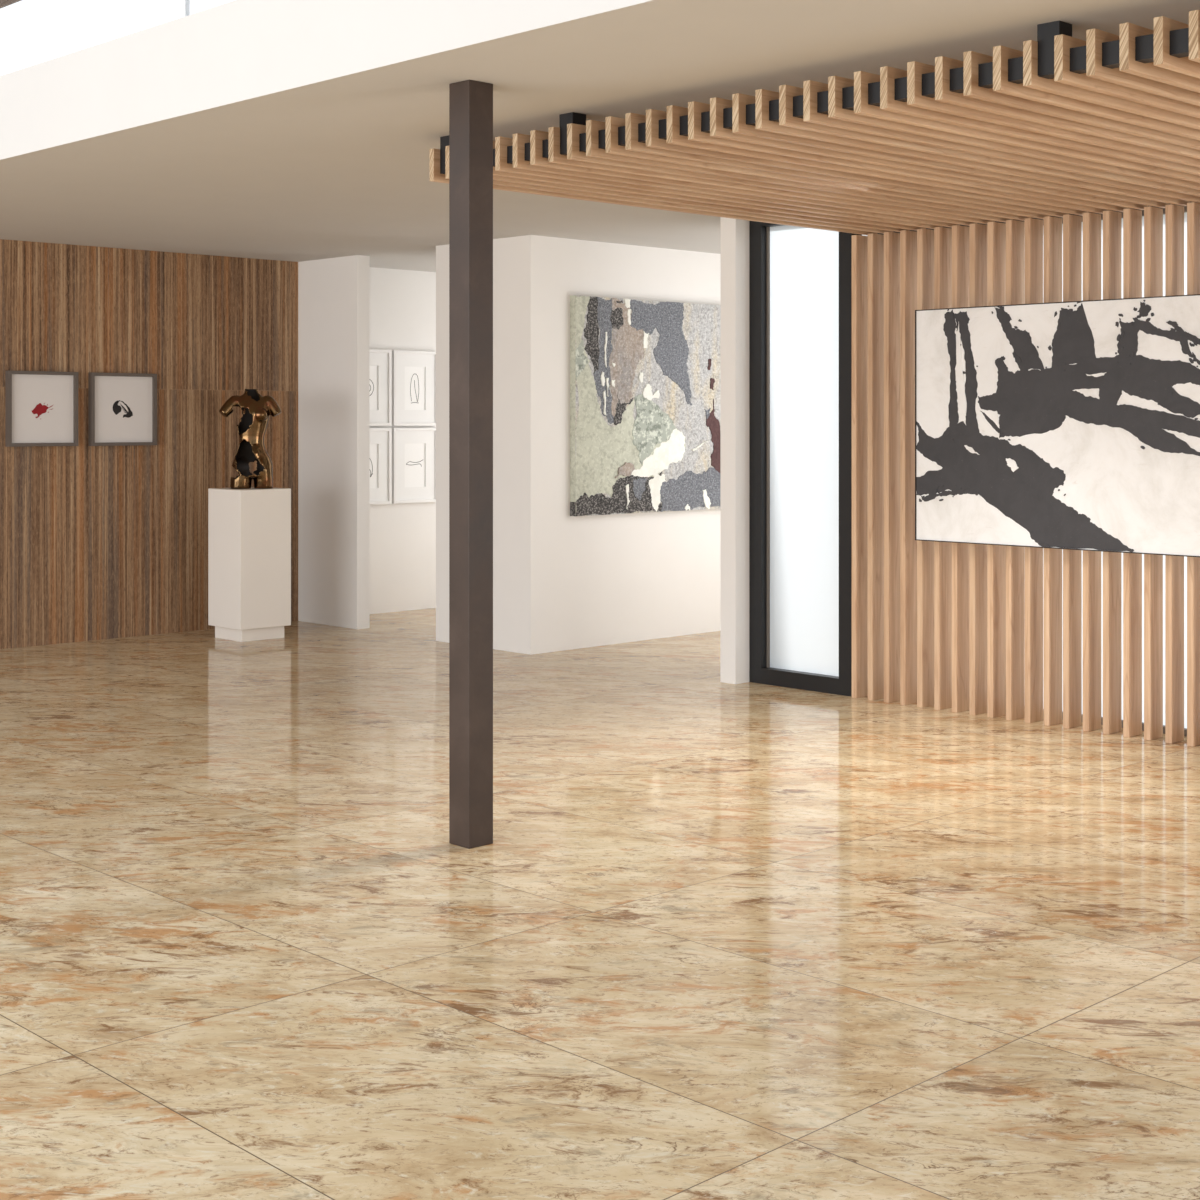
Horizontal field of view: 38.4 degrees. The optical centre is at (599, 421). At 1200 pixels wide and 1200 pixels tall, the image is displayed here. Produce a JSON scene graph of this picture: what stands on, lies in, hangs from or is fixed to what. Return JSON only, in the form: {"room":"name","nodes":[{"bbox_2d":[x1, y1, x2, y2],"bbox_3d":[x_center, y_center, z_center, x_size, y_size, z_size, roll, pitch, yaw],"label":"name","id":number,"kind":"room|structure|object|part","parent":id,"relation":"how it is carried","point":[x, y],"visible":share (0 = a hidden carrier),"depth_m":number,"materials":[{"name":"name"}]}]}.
{"room":"museum","nodes":[
{"label":"museum","id":0,"kind":"room"},
{"bbox_2d":[0,239,435,648],"bbox_3d":[-4.758,0.161,12.098,18.000,2.879,0.800,0,0,-44],"label":"wall","id":1,"kind":"structure","parent":0,"point":[97,542],"depth_m":12.94,"materials":[{"name":"brown wood"}]},
{"bbox_2d":[5,371,77,446],"bbox_3d":[-3.976,-0.089,12.292,0.527,0.534,0.050,0,0,-44],"label":"framed print","id":2,"kind":"object","parent":1,"relation":"attached to","point":[41,407],"visible":1,"depth_m":12.29,"materials":[{"name":"grey paper"}]},
{"bbox_2d":[88,372,156,445],"bbox_3d":[-3.521,-0.088,12.732,0.530,0.535,0.050,0,0,-44],"label":"framed print","id":3,"kind":"object","parent":1,"relation":"attached to","point":[122,407],"visible":1,"depth_m":12.73,"materials":[{"name":"grey paper"}]},
{"bbox_2d":[370,428,391,504],"bbox_3d":[-1.925,0.372,14.255,0.472,0.634,0.045,0,0,-44],"label":"framed drawing","id":4,"kind":"object","parent":1,"relation":"attached to","point":[380,438],"visible":0.55,"depth_m":14.34,"materials":[{"name":"paper"}]},
{"bbox_2d":[370,349,391,425],"bbox_3d":[-1.925,-0.279,14.255,0.472,0.634,0.045,0,0,-44],"label":"framed drawing","id":5,"kind":"object","parent":1,"relation":"attached to","point":[380,360],"visible":0.37,"depth_m":14.34,"materials":[{"name":"paper"}]},
{"bbox_2d":[392,428,435,503],"bbox_3d":[-1.568,0.372,14.600,0.472,0.634,0.045,0,0,-44],"label":"framed drawing","id":6,"kind":"object","parent":1,"relation":"attached to","point":[413,449],"visible":0.96,"depth_m":14.59,"materials":[{"name":"paper"}]},
{"bbox_2d":[392,350,435,425],"bbox_3d":[-1.568,-0.279,14.600,0.472,0.634,0.045,0,0,-44],"label":"framed drawing","id":7,"kind":"object","parent":1,"relation":"attached to","point":[413,372],"visible":0.95,"depth_m":14.59,"materials":[{"name":"paper"}]},
{"bbox_2d":[298,255,369,628],"bbox_3d":[-2.374,0.161,13.868,0.117,2.879,1.575,0,0,-44],"label":"wall","id":8,"kind":"structure","parent":0,"point":[334,293],"depth_m":13.48,"materials":[{"name":"white paint"}]},
{"bbox_2d":[436,235,719,654],"bbox_3d":[1.000,0.161,13.976,5.114,2.879,1.035,0,0,-44],"label":"wall","id":9,"kind":"structure","parent":0,"point":[562,581],"depth_m":12.13,"materials":[{"name":"white paint"}]},
{"bbox_2d":[570,295,719,515],"bbox_3d":[0.415,-0.108,12.640,1.674,1.545,0.067,0,0,-44],"label":"canvas","id":10,"kind":"object","parent":9,"relation":"attached to","point":[645,374],"visible":0.98,"depth_m":12.50,"materials":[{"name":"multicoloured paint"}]},
{"bbox_2d":[0,608,1199,1199],"bbox_3d":[1.017,1.675,6.136,18.000,0.150,17.400,0,0,-44],"label":"floor","id":11,"kind":"structure","parent":0,"point":[712,939],"depth_m":5.39,"materials":[{"name":"stone"}]},
{"bbox_2d":[208,487,290,641],"bbox_3d":[-2.591,1.048,12.749,0.435,1.103,0.435,0,0,-44],"label":"pedestal","id":12,"kind":"object","parent":11,"relation":"on","point":[249,530],"visible":0.94,"depth_m":12.60,"materials":[{"name":"paint"}]},
{"bbox_2d":[219,389,280,488],"bbox_3d":[-2.585,0.129,12.742,0.452,0.737,0.220,0,0,-14],"label":"sculpture","id":13,"kind":"object","parent":12,"relation":"on","point":[256,408],"visible":1,"depth_m":12.69,"materials":[{"name":"brown metal"}]},
{"bbox_2d":[449,80,492,848],"bbox_3d":[-0.488,0.161,6.532,0.119,2.879,0.119,0,0,-44],"label":"column","id":14,"kind":"structure","parent":11,"relation":"on","point":[470,101],"depth_m":6.49,"materials":[{"name":"brown metal"}]},
{"bbox_2d":[852,202,1199,746],"bbox_3d":[2.672,0.262,8.819,0.130,2.677,3.362,0,0,-44],"label":"slatted screen","id":15,"kind":"object","parent":11,"relation":"on","point":[940,625],"visible":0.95,"depth_m":9.36,"materials":[{"name":"brown wood"}]},
{"bbox_2d":[915,294,1199,556],"bbox_3d":[2.694,0.021,8.655,0.066,1.279,2.644,0,0,-44],"label":"abstract painting","id":16,"kind":"object","parent":15,"relation":"attached to","point":[1072,425],"visible":1,"depth_m":8.93,"materials":[{"name":"white paint"}]},
{"bbox_2d":[877,201,1196,736],"bbox_3d":[3.442,0.161,8.333,0.100,2.879,5.180,0,0,-44],"label":"window","id":17,"kind":"structure","parent":11,"relation":"on","point":[1185,207],"depth_m":9.00,"materials":[{"name":"clear glass"}]},
{"bbox_3d":[3.454,0.250,8.317,0.015,2.630,4.980,0,0,-44],"label":"glass","id":18,"kind":"part","parent":17,"relation":"part of","materials":[{"name":"white"}]},
{"bbox_2d":[0,0,1199,271],"bbox_3d":[3.804,-1.484,8.836,10.240,0.409,17.400,0,0,-44],"label":"ceiling","id":19,"kind":"structure","parent":0,"point":[282,130],"depth_m":7.14,"materials":[{"name":"paint"}]},
{"bbox_2d":[0,0,189,16],"bbox_3d":[0.162,-1.919,5.309,0.100,0.462,17.400,0,0,-44],"label":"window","id":20,"kind":"structure","parent":19,"relation":"attached to","point":[3,3],"depth_m":8.49,"materials":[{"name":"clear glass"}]},
{"bbox_3d":[0.162,-2.111,5.309,0.100,0.078,17.400,0,0,-44],"label":"head rail","id":21,"kind":"part","parent":20,"relation":"part of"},
{"bbox_2d":[720,217,867,683],"bbox_3d":[2.616,0.161,12.313,5.107,2.879,0.123,0,0,-44],"label":"wall","id":22,"kind":"structure","parent":0,"point":[734,233],"depth_m":10.54,"materials":[{"name":"white paint"}]},
{"bbox_2d":[750,221,861,696],"bbox_3d":[1.225,0.161,10.334,0.100,2.879,0.780,0,0,-44],"label":"window","id":23,"kind":"structure","parent":22,"relation":"in","point":[801,277],"depth_m":10.36,"materials":[{"name":"glass"}]},
{"bbox_3d":[1.242,0.158,10.349,0.015,2.695,0.594,0,0,-44],"label":"glass","id":24,"kind":"part","parent":23,"relation":"part of","materials":[{"name":"white"}]},
{"bbox_2d":[429,10,1199,234],"bbox_3d":[2.118,-1.179,7.132,3.283,0.200,4.906,0,0,-44],"label":"ceiling","id":25,"kind":"structure","parent":0,"point":[1062,124],"depth_m":6.91,"materials":[{"name":"brown wood"}]},
{"bbox_3d":[0.999,-1.149,6.031,0.060,0.073,4.840,0,0,-44],"label":"support rail","id":26,"kind":"part","parent":25,"relation":"part of","materials":[{"name":"metal"}]}
]}

